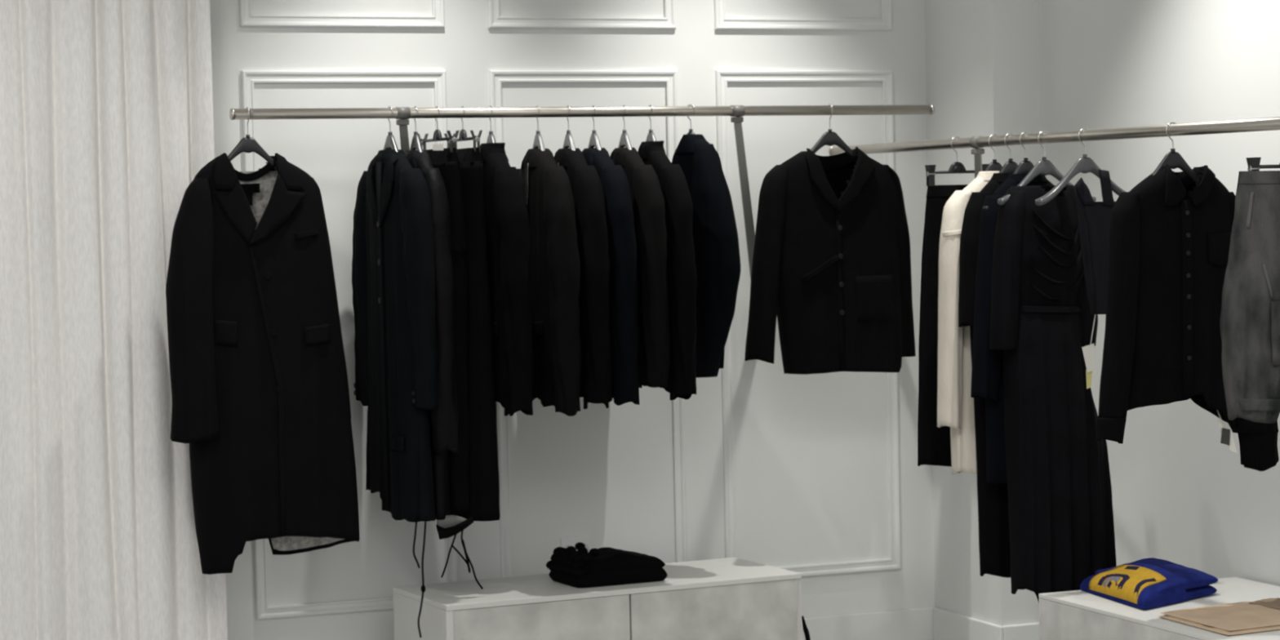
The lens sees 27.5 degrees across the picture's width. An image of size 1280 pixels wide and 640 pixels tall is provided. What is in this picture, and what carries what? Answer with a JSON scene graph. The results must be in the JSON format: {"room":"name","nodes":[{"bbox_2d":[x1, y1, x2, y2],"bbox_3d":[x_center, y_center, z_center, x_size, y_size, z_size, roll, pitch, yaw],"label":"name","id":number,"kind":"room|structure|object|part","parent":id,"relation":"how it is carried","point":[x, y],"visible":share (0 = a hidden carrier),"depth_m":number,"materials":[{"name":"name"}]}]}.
{"room":"clothing store","nodes":[
{"label":"clothing store","id":0,"kind":"room"},
{"bbox_2d":[209,0,933,639],"bbox_3d":[-2.454,-0.193,7.346,7.864,3.050,0.150,-2,3,-22],"label":"wall","id":1,"kind":"structure","parent":0,"point":[811,451],"depth_m":8.24,"materials":[{"name":"paint"}]},
{"bbox_2d":[239,0,444,27],"bbox_3d":[-0.897,-1.251,7.840,0.632,0.744,0.014,-2,3,-22],"label":"trim","id":2,"kind":"structure","parent":1,"relation":"attached to","point":[246,19],"depth_m":7.84,"materials":[{"name":"white paint"}]},
{"bbox_2d":[240,70,457,619],"bbox_3d":[-0.870,0.067,7.897,0.632,1.637,0.014,-2,3,-22],"label":"trim","id":3,"kind":"structure","parent":1,"relation":"attached to","point":[263,611],"depth_m":7.86,"materials":[{"name":"white paint"}]},
{"bbox_2d":[560,534,591,551],"bbox_3d":[-0.200,0.718,8.186,0.100,0.084,0.013,-2,3,-22],"label":"wall socket","id":4,"kind":"object","parent":1,"relation":"attached to","point":[566,541],"visible":0.26,"depth_m":8.18,"materials":[{"name":"white paint"}]},
{"bbox_2d":[229,104,934,280],"bbox_3d":[-0.174,-0.304,7.970,2.232,0.680,0.368,-2,3,-22],"label":"rail","id":5,"kind":"object","parent":1,"relation":"attached to","point":[403,114],"visible":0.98,"depth_m":7.82,"materials":[{"name":"metal"}]},
{"bbox_2d":[227,106,276,170],"bbox_3d":[-1.110,-0.493,7.412,0.300,0.220,0.040,-2,3,-22],"label":"clothes hanger","id":6,"kind":"object","parent":5,"relation":"hanging from","point":[247,144],"visible":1,"depth_m":7.41,"materials":[{"name":"black plastic"}]},
{"bbox_2d":[165,152,359,574],"bbox_3d":[-1.080,0.117,7.442,0.555,1.185,0.194,-2,3,-27],"label":"coat","id":7,"kind":"object","parent":6,"relation":"hanging from","point":[260,401],"visible":1,"depth_m":7.37,"materials":[{"name":"black fabric"}]},
{"bbox_2d":[382,106,398,151],"bbox_3d":[-0.722,-0.510,7.566,0.020,0.216,0.284,-2,3,-25],"label":"clothes hanger","id":8,"kind":"object","parent":5,"relation":"hanging from","point":[390,143],"visible":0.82,"depth_m":7.55,"materials":[{"name":"grey plastic"}]},
{"bbox_2d":[351,149,437,522],"bbox_3d":[-0.713,0.041,7.588,0.104,1.063,0.532,-3,3,-28],"label":"coat","id":9,"kind":"object","parent":8,"relation":"hanging from","point":[393,268],"visible":1,"depth_m":7.48,"materials":[{"name":"fabric"}]},
{"bbox_2d":[409,106,422,152],"bbox_3d":[-0.650,-0.513,7.594,0.020,0.216,0.284,-2,3,-20],"label":"clothes hanger","id":10,"kind":"object","parent":5,"relation":"hanging from","point":[415,142],"visible":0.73,"depth_m":7.58,"materials":[{"name":"silver metal"}]},
{"bbox_2d":[404,150,458,637],"bbox_3d":[-0.633,0.197,7.621,0.142,1.380,0.526,-2,3,-13],"label":"coat","id":11,"kind":"object","parent":10,"relation":"hanging from","point":[443,420],"visible":0.38,"depth_m":7.40,"materials":[{"name":"black fabric"}]},
{"bbox_2d":[417,106,459,152],"bbox_3d":[-0.590,-0.554,7.617,0.032,0.138,0.294,-2,3,-24],"label":"hanger","id":12,"kind":"object","parent":5,"relation":"hanging from","point":[437,134],"visible":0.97,"depth_m":7.59,"materials":[{"name":"black plastic"}]},
{"bbox_2d":[426,143,470,512],"bbox_3d":[-0.585,0.020,7.639,0.111,1.059,0.324,-2,3,-24],"label":"trousers","id":13,"kind":"object","parent":12,"relation":"hanging from","point":[448,162],"visible":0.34,"depth_m":7.50,"materials":[{"name":"black fabric"}]},
{"bbox_3d":[-0.545,0.153,7.575,0.099,0.798,0.163,-2,3,-24],"label":"leg","id":14,"kind":"part","parent":13,"relation":"part of","materials":[{"name":"black fabric"}]},
{"bbox_2d":[444,106,482,151],"bbox_3d":[-0.518,-0.557,7.646,0.032,0.138,0.304,-2,3,-20],"label":"hanger","id":15,"kind":"object","parent":5,"relation":"hanging from","point":[463,135],"visible":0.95,"depth_m":7.62,"materials":[{"name":"black plastic"}]},
{"bbox_2d":[435,146,500,589],"bbox_3d":[-0.504,0.134,7.627,0.177,1.267,0.422,-1,2,0],"label":"trousers","id":16,"kind":"object","parent":15,"relation":"hanging from","point":[483,466],"visible":0.57,"depth_m":7.52,"materials":[{"name":"black fabric"}]},
{"bbox_3d":[-0.506,0.057,7.672,0.126,1.036,0.341,-2,3,-20],"label":"panel","id":17,"kind":"part","parent":16,"relation":"part of","materials":[{"name":"black fabric"}]},
{"bbox_2d":[486,105,496,142],"bbox_3d":[-0.437,-0.521,7.679,0.020,0.216,0.284,-2,3,-18],"label":"clothes hanger","id":18,"kind":"object","parent":5,"relation":"hanging from","point":[491,139],"visible":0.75,"depth_m":7.66,"materials":[{"name":"silver metal"}]},
{"bbox_2d":[480,142,533,416],"bbox_3d":[-0.431,-0.123,7.695,0.112,0.797,0.570,-2,3,-18],"label":"jacket","id":19,"kind":"object","parent":18,"relation":"hanging from","point":[508,240],"visible":0.62,"depth_m":7.46,"materials":[{"name":"black fabric"}]},
{"bbox_2d":[532,105,545,151],"bbox_3d":[-0.300,-0.526,7.733,0.020,0.216,0.284,-2,3,-17],"label":"clothes hanger","id":20,"kind":"object","parent":5,"relation":"hanging from","point":[538,141],"visible":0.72,"depth_m":7.71,"materials":[{"name":"silver metal"}]},
{"bbox_2d":[516,148,581,416],"bbox_3d":[-0.290,-0.119,7.748,0.106,0.774,0.605,-2,3,-17],"label":"jacket","id":21,"kind":"object","parent":20,"relation":"hanging from","point":[555,264],"visible":0.69,"depth_m":7.52,"materials":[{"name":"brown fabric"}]},
{"bbox_2d":[562,105,575,150],"bbox_3d":[-0.212,-0.530,7.768,0.020,0.216,0.284,-2,3,-17],"label":"clothes hanger","id":22,"kind":"object","parent":5,"relation":"hanging from","point":[568,141],"visible":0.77,"depth_m":7.75,"materials":[{"name":"silver metal"}]},
{"bbox_2d":[537,147,612,408],"bbox_3d":[-0.206,-0.130,7.785,0.099,0.759,0.593,-2,3,-18],"label":"jacket","id":23,"kind":"object","parent":22,"relation":"hanging from","point":[593,239],"visible":0.55,"depth_m":7.53,"materials":[{"name":"black fabric"}]},
{"bbox_2d":[587,105,601,150],"bbox_3d":[-0.136,-0.533,7.798,0.020,0.216,0.284,-2,3,-18],"label":"clothes hanger","id":24,"kind":"object","parent":5,"relation":"hanging from","point":[594,142],"visible":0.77,"depth_m":7.78,"materials":[{"name":"silver metal"}]},
{"bbox_2d":[582,147,639,405],"bbox_3d":[-0.128,-0.136,7.815,0.104,0.753,0.592,-2,3,-18],"label":"jacket","id":25,"kind":"object","parent":24,"relation":"hanging from","point":[623,253],"visible":0.44,"depth_m":7.56,"materials":[{"name":"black fabric"}]},
{"bbox_2d":[617,105,631,149],"bbox_3d":[-0.046,-0.536,7.834,0.020,0.216,0.284,-2,3,-18],"label":"clothes hanger","id":26,"kind":"object","parent":5,"relation":"hanging from","point":[624,141],"visible":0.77,"depth_m":7.82,"materials":[{"name":"silver metal"}]},
{"bbox_2d":[609,147,670,387],"bbox_3d":[-0.039,-0.163,7.850,0.104,0.707,0.593,-2,3,-18],"label":"jacket","id":27,"kind":"object","parent":26,"relation":"hanging from","point":[647,200],"visible":0.42,"depth_m":7.60,"materials":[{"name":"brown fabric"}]},
{"bbox_2d":[645,104,656,141],"bbox_3d":[0.033,-0.539,7.865,0.020,0.216,0.284,-2,3,-19],"label":"clothes hanger","id":28,"kind":"object","parent":5,"relation":"hanging from","point":[651,136],"visible":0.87,"depth_m":7.85,"materials":[{"name":"silver metal"}]},
{"bbox_2d":[637,140,697,399],"bbox_3d":[0.039,-0.153,7.881,0.102,0.768,0.593,-2,3,-19],"label":"jacket","id":29,"kind":"object","parent":28,"relation":"hanging from","point":[682,276],"visible":0.41,"depth_m":7.63,"materials":[{"name":"black fabric"}]},
{"bbox_2d":[687,104,695,133],"bbox_3d":[0.154,-0.544,7.913,0.200,0.216,0.020,1,3,40],"label":"clothes hanger","id":30,"kind":"object","parent":5,"relation":"hanging from","point":[691,131],"visible":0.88,"depth_m":7.91,"materials":[{"name":"grey plastic"}]},
{"bbox_2d":[671,133,740,377],"bbox_3d":[0.197,-0.195,7.879,0.128,0.731,0.271,-3,3,-34],"label":"jacket","id":31,"kind":"object","parent":30,"relation":"hanging from","point":[714,229],"visible":0.73,"depth_m":7.80,"materials":[{"name":"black fabric"}]},
{"bbox_2d":[810,103,857,161],"bbox_3d":[0.591,-0.557,8.078,0.330,0.222,0.056,-2,3,-22],"label":"clothes hanger","id":32,"kind":"object","parent":5,"relation":"hanging from","point":[829,138],"visible":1,"depth_m":8.08,"materials":[{"name":"black plastic"}]},
{"bbox_2d":[744,146,915,374],"bbox_3d":[0.587,-0.183,8.100,0.604,0.705,0.155,-2,3,-22],"label":"jacket","id":33,"kind":"object","parent":32,"relation":"hanging from","point":[832,255],"visible":1,"depth_m":8.03,"materials":[{"name":"black fabric"}]},
{"bbox_2d":[487,0,676,29],"bbox_3d":[-0.183,-1.278,8.122,0.622,0.744,0.014,-2,3,-22],"label":"trim","id":34,"kind":"structure","parent":1,"relation":"attached to","point":[495,20],"depth_m":8.13,"materials":[{"name":"white paint"}]},
{"bbox_2d":[488,70,687,577],"bbox_3d":[-0.156,0.040,8.180,0.622,1.637,0.014,-2,3,-22],"label":"trim","id":35,"kind":"structure","parent":1,"relation":"attached to","point":[496,77],"depth_m":8.14,"materials":[{"name":"white paint"}]},
{"bbox_2d":[713,0,892,30],"bbox_3d":[0.522,-1.305,8.402,0.626,0.744,0.014,-2,3,-22],"label":"trim","id":36,"kind":"structure","parent":1,"relation":"attached to","point":[721,22],"depth_m":8.41,"materials":[{"name":"white paint"}]},
{"bbox_2d":[715,70,901,577],"bbox_3d":[0.550,0.013,8.459,0.626,1.637,0.014,-2,3,-22],"label":"trim","id":37,"kind":"structure","parent":1,"relation":"attached to","point":[722,77],"depth_m":8.46,"materials":[{"name":"white paint"}]},
{"bbox_2d":[801,606,933,639],"bbox_3d":[-2.533,1.211,7.276,7.564,0.254,0.014,-2,3,-22],"label":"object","id":38,"kind":"structure","parent":1,"relation":"attached to","point":[916,624],"depth_m":8.57,"materials":[{"name":"white paint"}]},
{"bbox_2d":[924,0,1040,626],"bbox_3d":[1.183,-0.320,8.520,0.367,3.050,0.547,-2,3,-22],"label":"wall pillar","id":39,"kind":"structure","parent":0,"point":[983,64],"depth_m":8.34,"materials":[{"name":"paint"}]},
{"bbox_2d":[933,607,1003,639],"bbox_3d":[1.059,1.085,8.451,0.014,0.254,0.447,-2,3,-22],"label":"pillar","id":40,"kind":"structure","parent":39,"relation":"attached to","point":[947,625],"depth_m":8.47,"materials":[{"name":"white paint"}]},
{"bbox_2d":[828,116,1279,178],"bbox_3d":[1.426,-0.295,6.935,0.372,0.437,3.460,-2,3,-22],"label":"rail","id":41,"kind":"object","parent":39,"relation":"attached to","point":[1265,123],"visible":0.92,"depth_m":7.08,"materials":[{"name":"metal"}]},
{"bbox_2d":[924,136,988,186],"bbox_3d":[0.934,-0.468,7.702,0.202,0.144,0.032,-2,3,-22],"label":"hanger","id":42,"kind":"object","parent":41,"relation":"hanging from","point":[957,167],"visible":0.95,"depth_m":7.69,"materials":[{"name":"black plastic"}]},
{"bbox_2d":[917,184,968,466],"bbox_3d":[0.929,0.025,7.717,0.251,0.846,0.103,-2,3,-22],"label":"trousers","id":43,"kind":"object","parent":42,"relation":"hanging from","point":[934,442],"visible":0.37,"depth_m":7.66,"materials":[{"name":"black fabric"}]},
{"bbox_2d":[984,133,1002,171],"bbox_3d":[1.020,-0.420,7.488,0.280,0.223,0.033,-2,3,-22],"label":"clothes hanger","id":44,"kind":"object","parent":41,"relation":"hanging from","point":[994,166],"visible":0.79,"depth_m":7.49,"materials":[{"name":"black plastic"}]},
{"bbox_2d":[937,170,999,474],"bbox_3d":[1.012,0.016,7.509,0.376,0.885,0.130,-2,3,-22],"label":"dress","id":45,"kind":"object","parent":44,"relation":"hanging from","point":[955,405],"visible":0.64,"depth_m":7.42,"materials":[{"name":"white fabric"}]},
{"bbox_2d":[999,133,1017,173],"bbox_3d":[1.054,-0.417,7.403,0.280,0.223,0.033,-2,3,-22],"label":"clothes hanger","id":46,"kind":"object","parent":41,"relation":"hanging from","point":[1010,166],"visible":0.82,"depth_m":7.40,"materials":[{"name":"black plastic"}]},
{"bbox_2d":[958,172,1013,577],"bbox_3d":[1.058,0.158,7.434,0.354,1.152,0.125,-2,3,-22],"label":"coat","id":47,"kind":"object","parent":46,"relation":"hanging from","point":[994,549],"visible":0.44,"depth_m":7.38,"materials":[{"name":"black fabric"}]},
{"bbox_2d":[982,132,1034,209],"bbox_3d":[1.086,-0.415,7.324,0.280,0.223,0.033,-2,3,-22],"label":"clothes hanger","id":48,"kind":"object","parent":41,"relation":"hanging from","point":[1025,166],"visible":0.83,"depth_m":7.32,"materials":[{"name":"black plastic"}]},
{"bbox_2d":[970,173,1053,483],"bbox_3d":[1.074,0.021,7.342,0.339,0.863,0.114,-2,3,-22],"label":"dress","id":49,"kind":"object","parent":48,"relation":"hanging from","point":[987,370],"visible":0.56,"depth_m":7.26,"materials":[{"name":"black fabric"}]},
{"bbox_2d":[997,130,1096,205],"bbox_3d":[1.123,-0.421,7.231,0.300,0.204,0.033,-2,3,-22],"label":"clothes hanger","id":50,"kind":"object","parent":41,"relation":"hanging from","point":[1044,166],"visible":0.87,"depth_m":7.23,"materials":[{"name":"grey plastic"}]},
{"bbox_2d":[989,185,1116,603],"bbox_3d":[1.140,0.205,7.268,0.388,1.156,0.220,-2,3,-22],"label":"dress","id":51,"kind":"object","parent":50,"relation":"hanging from","point":[1061,524],"visible":0.92,"depth_m":7.20,"materials":[{"name":"black fabric"}]},
{"bbox_2d":[1035,128,1125,205],"bbox_3d":[1.202,-0.413,7.030,0.310,0.207,0.039,-2,3,-22],"label":"clothes hanger","id":52,"kind":"object","parent":41,"relation":"hanging from","point":[1085,164],"visible":0.89,"depth_m":7.03,"materials":[{"name":"grey plastic"}]},
{"bbox_2d":[1074,168,1115,388],"bbox_3d":[1.251,-0.111,7.072,0.178,0.591,0.075,-2,3,-22],"label":"camisole","id":53,"kind":"object","parent":52,"relation":"hanging from","point":[1093,217],"visible":0.58,"depth_m":7.03,"materials":[{"name":"black fabric"}]},
{"bbox_3d":[1.198,-0.189,7.034,0.058,0.346,0.013,-2,3,-8],"label":"panel","id":54,"kind":"part","parent":53,"relation":"part of","materials":[{"name":"black fabric"}]},
{"bbox_3d":[1.223,0.019,7.054,0.024,0.101,0.002,-2,3,-27],"label":"tag cord","id":55,"kind":"part","parent":53,"relation":"part of","materials":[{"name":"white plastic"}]},
{"bbox_2d":[1151,122,1199,184],"bbox_3d":[1.358,-0.398,6.638,0.290,0.208,0.034,-2,3,-22],"label":"clothes hanger","id":56,"kind":"object","parent":41,"relation":"hanging from","point":[1174,159],"visible":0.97,"depth_m":6.64,"materials":[{"name":"black plastic"}]},
{"bbox_2d":[1095,164,1279,471],"bbox_3d":[1.389,0.001,6.670,0.550,0.790,0.145,-2,3,-22],"label":"shirt","id":57,"kind":"object","parent":56,"relation":"hanging from","point":[1170,234],"visible":0.78,"depth_m":6.59,"materials":[{"name":"black fabric"}]},
{"bbox_2d":[1245,157,1279,171],"bbox_3d":[1.537,-0.405,6.187,0.227,0.163,0.032,-2,3,-22],"label":"hanger","id":58,"kind":"object","parent":41,"relation":"hanging from","point":[1253,163],"visible":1,"depth_m":6.15,"materials":[{"name":"black plastic"}]},
{"bbox_2d":[1219,170,1279,423],"bbox_3d":[1.546,-0.057,6.197,0.375,0.595,0.152,-2,3,-22],"label":"trousers","id":59,"kind":"object","parent":58,"relation":"hanging from","point":[1250,322],"visible":1,"depth_m":6.12,"materials":[{"name":"grey fabric"}]},
{"bbox_3d":[1.458,0.036,6.171,0.182,0.412,0.138,-2,3,-22],"label":"leg","id":60,"kind":"part","parent":59,"relation":"part of","materials":[{"name":"grey fabric"}]},
{"bbox_2d":[1038,0,1279,586],"bbox_3d":[2.938,-0.172,4.265,0.150,3.050,8.763,-2,3,-22],"label":"wall","id":61,"kind":"structure","parent":0,"point":[1180,495],"depth_m":7.58,"materials":[{"name":"paint"}]},
{"bbox_2d":[1002,622,1039,639],"bbox_3d":[1.223,1.089,8.283,0.167,0.254,0.014,-2,3,-22],"label":"baseboard","id":62,"kind":"structure","parent":61,"relation":"attached to","point":[1024,631],"depth_m":8.27,"materials":[{"name":"white paint"}]},
{"bbox_3d":[-1.198,-1.656,4.128,7.931,0.100,7.060,-2,3,-22],"label":"ceiling","id":63,"kind":"structure","parent":0,"visible":0},
{"bbox_2d":[0,0,227,639],"bbox_3d":[-2.271,-0.193,7.138,2.251,3.020,0.072,-2,3,-22],"label":"curtain","id":64,"kind":"object","parent":63,"relation":"hanging from","point":[106,106],"visible":0.89,"depth_m":7.43,"materials":[{"name":"fabric"}]},
{"bbox_3d":[-0.707,1.528,3.196,7.931,0.100,9.360,-2,3,-22],"label":"floor","id":65,"kind":"structure","parent":0,"visible":0},
{"bbox_2d":[393,557,802,639],"bbox_3d":[-0.118,1.020,7.805,1.143,0.490,0.430,-2,3,-26],"label":"display cabinet","id":66,"kind":"object","parent":65,"relation":"on","point":[728,598],"visible":0.96,"depth_m":7.65,"materials":[{"name":"white laminate"}]},
{"bbox_3d":[-0.623,1.048,7.564,0.022,0.474,0.426,-2,3,-26],"label":"panel","id":67,"kind":"part","parent":66,"relation":"part of","materials":[{"name":"white laminate"}]},
{"bbox_3d":[-0.278,1.044,7.508,0.549,0.473,0.024,-2,3,-26],"label":"panel","id":68,"kind":"part","parent":66,"relation":"part of","materials":[{"name":"concrete"}]},
{"bbox_2d":[546,542,667,588],"bbox_3d":[-0.106,0.717,7.768,0.322,0.118,0.225,-2,3,-26],"label":"folded clothes","id":69,"kind":"object","parent":66,"relation":"on","point":[581,568],"visible":1,"depth_m":7.69,"materials":[{"name":"black fabric"}]},
{"bbox_3d":[0.228,1.023,7.752,0.564,0.473,0.024,-2,3,-26],"label":"panel","id":70,"kind":"part","parent":66,"relation":"part of","materials":[{"name":"concrete"}]},
{"bbox_3d":[0.388,1.006,8.051,0.018,0.474,0.426,-2,3,-26],"label":"panel","id":71,"kind":"part","parent":66,"relation":"part of","materials":[{"name":"white laminate"}]},
{"bbox_2d":[801,615,810,639],"bbox_3d":[0.525,1.070,7.965,0.073,0.335,0.024,0,3,27],"label":"cable","id":72,"kind":"object","parent":65,"relation":"on","point":[806,631],"visible":0.98,"depth_m":7.97,"materials":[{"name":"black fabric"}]},
{"bbox_2d":[1038,577,1279,639],"bbox_3d":[1.784,1.030,6.188,0.632,0.530,2.200,-2,3,-22],"label":"display cabinet","id":73,"kind":"object","parent":65,"relation":"on","point":[1077,615],"visible":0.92,"depth_m":6.85,"materials":[{"name":"white laminate"}]},
{"bbox_3d":[1.500,1.047,6.075,0.020,0.518,2.200,-2,3,-22],"label":"panel","id":74,"kind":"part","parent":73,"relation":"part of","materials":[{"name":"concrete"}]},
{"bbox_2d":[1080,557,1217,608],"bbox_3d":[1.369,0.696,7.038,0.350,0.081,0.498,-2,3,-22],"label":"sweater","id":75,"kind":"object","parent":73,"relation":"on","point":[1149,583],"visible":1,"depth_m":6.92,"materials":[{"name":"blue fabric"}]},
{"bbox_3d":[1.298,0.697,6.958,0.119,0.066,0.349,-2,3,-15],"label":"lettered panel","id":76,"kind":"part","parent":75,"relation":"part of","materials":[{"name":"yellow fabric"}]},
{"bbox_2d":[1159,597,1279,635],"bbox_3d":[1.538,0.741,6.578,0.399,0.024,0.381,-2,3,-22],"label":"trousers","id":77,"kind":"object","parent":73,"relation":"on","point":[1263,615],"visible":1,"depth_m":6.54,"materials":[{"name":"beige fabric"}]}
]}

